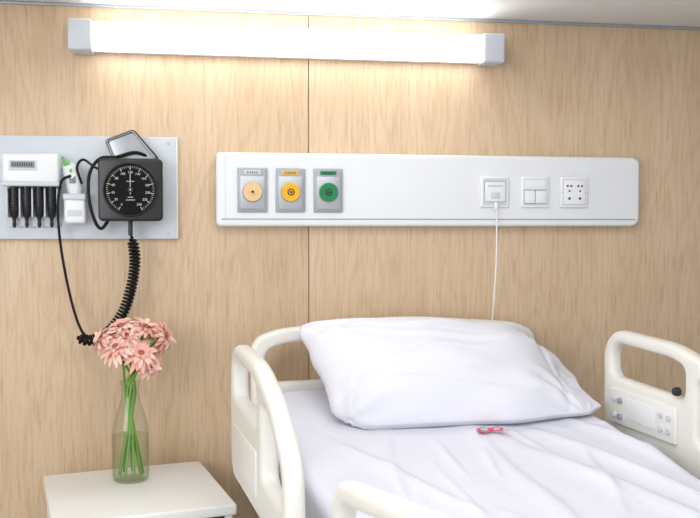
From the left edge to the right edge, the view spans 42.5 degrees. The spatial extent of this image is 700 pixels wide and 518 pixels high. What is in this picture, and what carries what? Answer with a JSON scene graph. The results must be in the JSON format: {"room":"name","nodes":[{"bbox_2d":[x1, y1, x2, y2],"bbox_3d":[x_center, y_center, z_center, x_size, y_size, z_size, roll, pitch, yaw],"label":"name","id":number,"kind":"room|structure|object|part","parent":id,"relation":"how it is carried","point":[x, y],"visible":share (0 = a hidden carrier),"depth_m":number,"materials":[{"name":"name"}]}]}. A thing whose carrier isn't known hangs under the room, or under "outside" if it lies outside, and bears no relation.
{"room":"hospital room","nodes":[
{"label":"hospital room","id":0,"kind":"room"},
{"bbox_2d":[308,234,308,288],"bbox_3d":[-0.068,0.086,2.897,5.600,2.450,0.080,0,2,-9],"label":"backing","id":1,"kind":"object","parent":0,"point":[308,234],"visible":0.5,"depth_m":2.84,"materials":[{"name":"brown wood"}]},
{"bbox_2d":[0,4,699,517],"bbox_3d":[-0.059,0.088,2.843,5.598,2.450,0.020,0,2,-9],"label":"wall","id":2,"kind":"structure","parent":0,"point":[557,90],"depth_m":2.81,"materials":[{"name":"brown wood"}]},
{"bbox_2d":[0,135,177,238],"bbox_3d":[-0.843,-0.212,2.680,0.650,0.306,0.026,0,2,-9],"label":"board","id":3,"kind":"object","parent":2,"relation":"attached to","point":[72,148],"visible":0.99,"depth_m":2.68,"materials":[{"name":"white plastic"}]},
{"bbox_2d":[1,153,62,227],"bbox_3d":[-0.926,-0.199,2.622,0.162,0.215,0.065,0,2,-9],"label":"dispenser","id":4,"kind":"object","parent":3,"relation":"attached to","point":[31,180],"visible":0.98,"depth_m":2.61,"materials":[{"name":"white plastic"}]},
{"bbox_3d":[-0.930,-0.155,2.651,0.150,0.120,0.008,0,2,-9],"label":"plate","id":5,"kind":"part","parent":4,"relation":"part of","materials":[{"name":"black plastic"}]},
{"bbox_2d":[60,157,86,223],"bbox_3d":[-0.808,-0.200,2.639,0.069,0.194,0.068,0,2,-9],"label":"thermometer","id":6,"kind":"object","parent":3,"relation":"attached to","point":[75,201],"visible":0.98,"depth_m":2.62,"materials":[{"name":"white plastic"}]},
{"bbox_2d":[56,130,162,345],"bbox_3d":[-0.704,-0.062,2.651,0.303,0.634,0.089,0,2,-9],"label":"pressure gauge","id":7,"kind":"object","parent":3,"relation":"attached to","point":[130,180],"visible":0.94,"depth_m":2.62,"materials":[{"name":"plastic"}]},
{"bbox_3d":[-0.525,-0.214,2.732,0.004,0.306,0.025,0,2,-9],"label":"edge trim","id":8,"kind":"part","parent":3,"relation":"part of","materials":[{"name":"white plastic"}]},
{"bbox_3d":[-0.871,0.093,2.710,1.498,2.450,0.020,0,2,-9],"label":"wood panel","id":9,"kind":"part","parent":2,"relation":"part of","materials":[{"name":"brown wood"}]},
{"bbox_2d":[67,18,504,66],"bbox_3d":[-0.172,-0.656,2.742,1.315,0.090,0.088,0,2,-9],"label":"wall light fixture","id":10,"kind":"object","parent":2,"relation":"attached to","point":[85,36],"visible":1,"depth_m":2.70,"materials":[{"name":"white plastic"}]},
{"bbox_2d":[0,0,699,29],"bbox_3d":[-0.057,-0.759,2.796,5.600,0.008,0.010,0,2,-9],"label":"trim","id":11,"kind":"structure","parent":2,"relation":"attached to","point":[1,1],"depth_m":2.80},
{"bbox_2d":[3,0,699,26],"bbox_3d":[0.003,-0.935,2.424,5.600,0.372,0.750,0,2,-9],"label":"ceiling","id":12,"kind":"structure","parent":2,"relation":"attached to","point":[682,13],"depth_m":2.73,"materials":[{"name":"paint"}]},
{"bbox_2d":[216,152,638,225],"bbox_3d":[0.267,-0.215,2.848,1.367,0.224,0.052,0,2,-9],"label":"panel","id":13,"kind":"object","parent":2,"relation":"attached to","point":[379,189],"visible":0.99,"depth_m":2.82,"materials":[{"name":"white plastic"}]},
{"bbox_2d":[237,168,266,211],"bbox_3d":[-0.294,-0.208,2.716,0.089,0.134,0.028,0,2,-9],"label":"outlet","id":14,"kind":"object","parent":13,"relation":"attached to","point":[251,182],"visible":1,"depth_m":2.71,"materials":[{"name":"plastic"}]},
{"bbox_3d":[-0.295,-0.201,2.719,0.074,0.100,0.003,0,2,-9],"label":"frame","id":15,"kind":"part","parent":14,"relation":"part of","materials":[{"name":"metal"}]},
{"bbox_2d":[276,168,304,211],"bbox_3d":[-0.180,-0.209,2.734,0.089,0.134,0.028,0,2,-9],"label":"outlet","id":16,"kind":"object","parent":13,"relation":"attached to","point":[290,182],"visible":1,"depth_m":2.73,"materials":[{"name":"plastic"}]},
{"bbox_3d":[-0.181,-0.201,2.738,0.074,0.100,0.003,0,2,-9],"label":"frame","id":17,"kind":"part","parent":16,"relation":"part of","materials":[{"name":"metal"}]},
{"bbox_2d":[314,168,342,211],"bbox_3d":[-0.066,-0.210,2.753,0.089,0.134,0.028,0,2,-9],"label":"outlet","id":18,"kind":"object","parent":13,"relation":"attached to","point":[328,183],"visible":1,"depth_m":2.75,"materials":[{"name":"plastic"}]},
{"bbox_3d":[-0.066,-0.202,2.756,0.074,0.100,0.003,0,2,-9],"label":"frame","id":19,"kind":"part","parent":18,"relation":"part of","materials":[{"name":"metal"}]},
{"bbox_2d":[480,176,508,319],"bbox_3d":[0.457,0.013,2.856,0.090,0.549,0.035,0,2,6],"label":"socket","id":20,"kind":"object","parent":13,"relation":"attached to","point":[494,190],"visible":0.92,"depth_m":2.84,"materials":[{"name":"white plastic"}]},
{"bbox_3d":[0.453,0.062,2.857,0.008,0.450,0.040,-1,2,-28],"label":"pull cord","id":21,"kind":"part","parent":20,"relation":"part of","materials":[{"name":"white plastic"}]},
{"bbox_3d":[0.457,-0.212,2.849,0.092,0.098,0.009,0,2,-9],"label":"plate","id":22,"kind":"part","parent":20,"relation":"part of","materials":[{"name":"white plastic"}]},
{"bbox_2d":[521,177,548,207],"bbox_3d":[0.589,-0.213,2.867,0.092,0.098,0.016,0,2,-9],"label":"light switch","id":23,"kind":"object","parent":13,"relation":"attached to","point":[534,190],"visible":1,"depth_m":2.86,"materials":[{"name":"white plastic"}]},
{"bbox_2d":[560,177,587,207],"bbox_3d":[0.719,-0.214,2.889,0.092,0.098,0.014,0,2,-9],"label":"power socket","id":24,"kind":"object","parent":13,"relation":"attached to","point":[573,190],"visible":1,"depth_m":2.88,"materials":[{"name":"white plastic"}]},
{"bbox_3d":[0.610,0.084,2.953,1.498,2.450,0.020,0,2,-9],"label":"wood panel","id":25,"kind":"part","parent":2,"relation":"part of","materials":[{"name":"brown wood"}]},
{"bbox_3d":[0.330,1.452,0.514,5.600,0.100,5.000,0,2,-9],"label":"floor","id":26,"kind":"structure","parent":0,"visible":0},
{"bbox_2d":[43,461,236,517],"bbox_3d":[-0.584,0.977,2.457,0.452,0.703,0.469,-1,2,-21],"label":"bedside table","id":27,"kind":"object","parent":26,"relation":"on","point":[184,489],"visible":1,"depth_m":2.39,"materials":[{"name":"white laminate"}]},
{"bbox_3d":[-0.617,0.481,2.530,0.101,0.280,0.101,0,2,-9],"label":"glass vase","id":28,"kind":"object","parent":27,"relation":"on","visible":0},
{"bbox_2d":[93,317,176,477],"bbox_3d":[-0.602,0.386,2.523,0.227,0.442,0.162,0,2,-9],"label":"bouquet","id":29,"kind":"object","parent":28,"relation":"in","point":[125,344],"visible":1,"depth_m":2.50,"materials":[{"name":"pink plant"}]},
{"bbox_3d":[-0.628,0.413,2.519,0.054,0.388,0.019,0,2,9],"label":"stem","id":30,"kind":"part","parent":29,"relation":"part of","materials":[{"name":"green plant"}]},
{"bbox_3d":[-0.641,0.414,2.515,0.088,0.386,0.025,0,2,-9],"label":"stem","id":31,"kind":"part","parent":29,"relation":"part of","materials":[{"name":"green plant"}]},
{"bbox_3d":[-0.630,0.401,2.522,0.039,0.411,0.055,1,2,22],"label":"stem","id":32,"kind":"part","parent":29,"relation":"part of","materials":[{"name":"green plant"}]},
{"bbox_3d":[-0.606,0.435,2.521,0.052,0.344,0.077,0,2,-9],"label":"stem","id":33,"kind":"part","parent":29,"relation":"part of","materials":[{"name":"green plant"}]},
{"bbox_3d":[-0.601,0.449,2.524,0.086,0.317,0.045,2,3,37],"label":"stem","id":34,"kind":"part","parent":29,"relation":"part of","materials":[{"name":"green plant"}]},
{"bbox_3d":[-0.613,0.425,2.512,0.071,0.364,0.053,0,2,-9],"label":"stem","id":35,"kind":"part","parent":29,"relation":"part of","materials":[{"name":"green plant"}]},
{"bbox_3d":[-0.605,0.402,2.530,0.037,0.409,0.066,1,2,20],"label":"stem","id":36,"kind":"part","parent":29,"relation":"part of","materials":[{"name":"green plant"}]},
{"bbox_3d":[-0.597,0.423,2.538,0.092,0.367,0.048,0,2,-9],"label":"stem","id":37,"kind":"part","parent":29,"relation":"part of","materials":[{"name":"green plant"}]},
{"bbox_3d":[-0.578,0.410,2.526,0.104,0.393,0.031,0,2,1],"label":"stem","id":38,"kind":"part","parent":29,"relation":"part of","materials":[{"name":"green plant"}]},
{"bbox_2d":[231,316,699,517],"bbox_3d":[0.440,0.784,1.813,1.144,1.137,2.096,-1,2,-16],"label":"hospital bed","id":39,"kind":"object","parent":26,"relation":"on","point":[292,457],"visible":0.68,"depth_m":2.12,"materials":[{"name":"fabric"}]},
{"bbox_3d":[-0.196,0.397,2.019,0.042,0.344,0.675,-1,2,-16],"label":"head rail","id":40,"kind":"part","parent":39,"relation":"part of","materials":[{"name":"beige plastic"}]},
{"bbox_3d":[0.088,0.455,1.049,0.034,0.342,0.739,-1,2,-16],"label":"foot rail","id":41,"kind":"part","parent":39,"relation":"part of","materials":[{"name":"beige plastic"}]},
{"bbox_3d":[0.151,0.416,2.788,0.925,0.477,0.036,-1,2,-16],"label":"headboard","id":42,"kind":"part","parent":39,"relation":"part of","materials":[{"name":"beige plastic"}]},
{"bbox_2d":[300,318,600,429],"bbox_3d":[0.292,0.302,2.554,0.807,0.259,0.424,-1,2,-16],"label":"pillow","id":43,"kind":"object","parent":39,"relation":"on","point":[375,373],"visible":1,"depth_m":2.43,"materials":[{"name":"fabric"}]},
{"bbox_3d":[0.441,0.545,1.799,0.917,0.273,1.950,-1,2,-16],"label":"mattress with sheet","id":44,"kind":"part","parent":39,"relation":"part of","materials":[{"name":"fabric"}]},
{"bbox_2d":[476,426,508,432],"bbox_3d":[0.368,0.440,2.327,0.090,0.011,0.038,-1,2,-16],"label":"ribbon","id":45,"kind":"object","parent":39,"relation":"on","point":[489,428],"visible":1,"depth_m":2.32,"materials":[{"name":"pink fabric"}]},
{"bbox_3d":[0.751,0.399,2.567,0.009,0.018,0.018,-1,2,-16],"label":"control knob","id":46,"kind":"part","parent":39,"relation":"part of","materials":[{"name":"white plastic"}]},
{"bbox_3d":[0.759,0.445,2.540,0.009,0.018,0.018,-1,2,-16],"label":"control knob","id":47,"kind":"part","parent":39,"relation":"part of","materials":[{"name":"grey plastic"}]},
{"bbox_3d":[0.759,0.400,2.538,0.009,0.018,0.018,-1,2,-16],"label":"control knob","id":48,"kind":"part","parent":39,"relation":"part of","materials":[{"name":"grey plastic"}]},
{"bbox_3d":[0.795,0.423,2.451,0.010,0.100,0.300,-1,2,-16],"label":"control panel","id":49,"kind":"part","parent":39,"relation":"part of","materials":[{"name":"white plastic"}]},
{"bbox_3d":[0.856,0.385,2.327,0.042,0.344,0.675,-1,2,-16],"label":"head rail","id":50,"kind":"part","parent":39,"relation":"part of","materials":[{"name":"beige plastic"}]},
{"bbox_3d":[0.832,0.339,2.297,0.018,0.024,0.024,-1,2,-16],"label":"release knob","id":51,"kind":"part","parent":39,"relation":"part of","materials":[{"name":"black plastic"}]}
]}

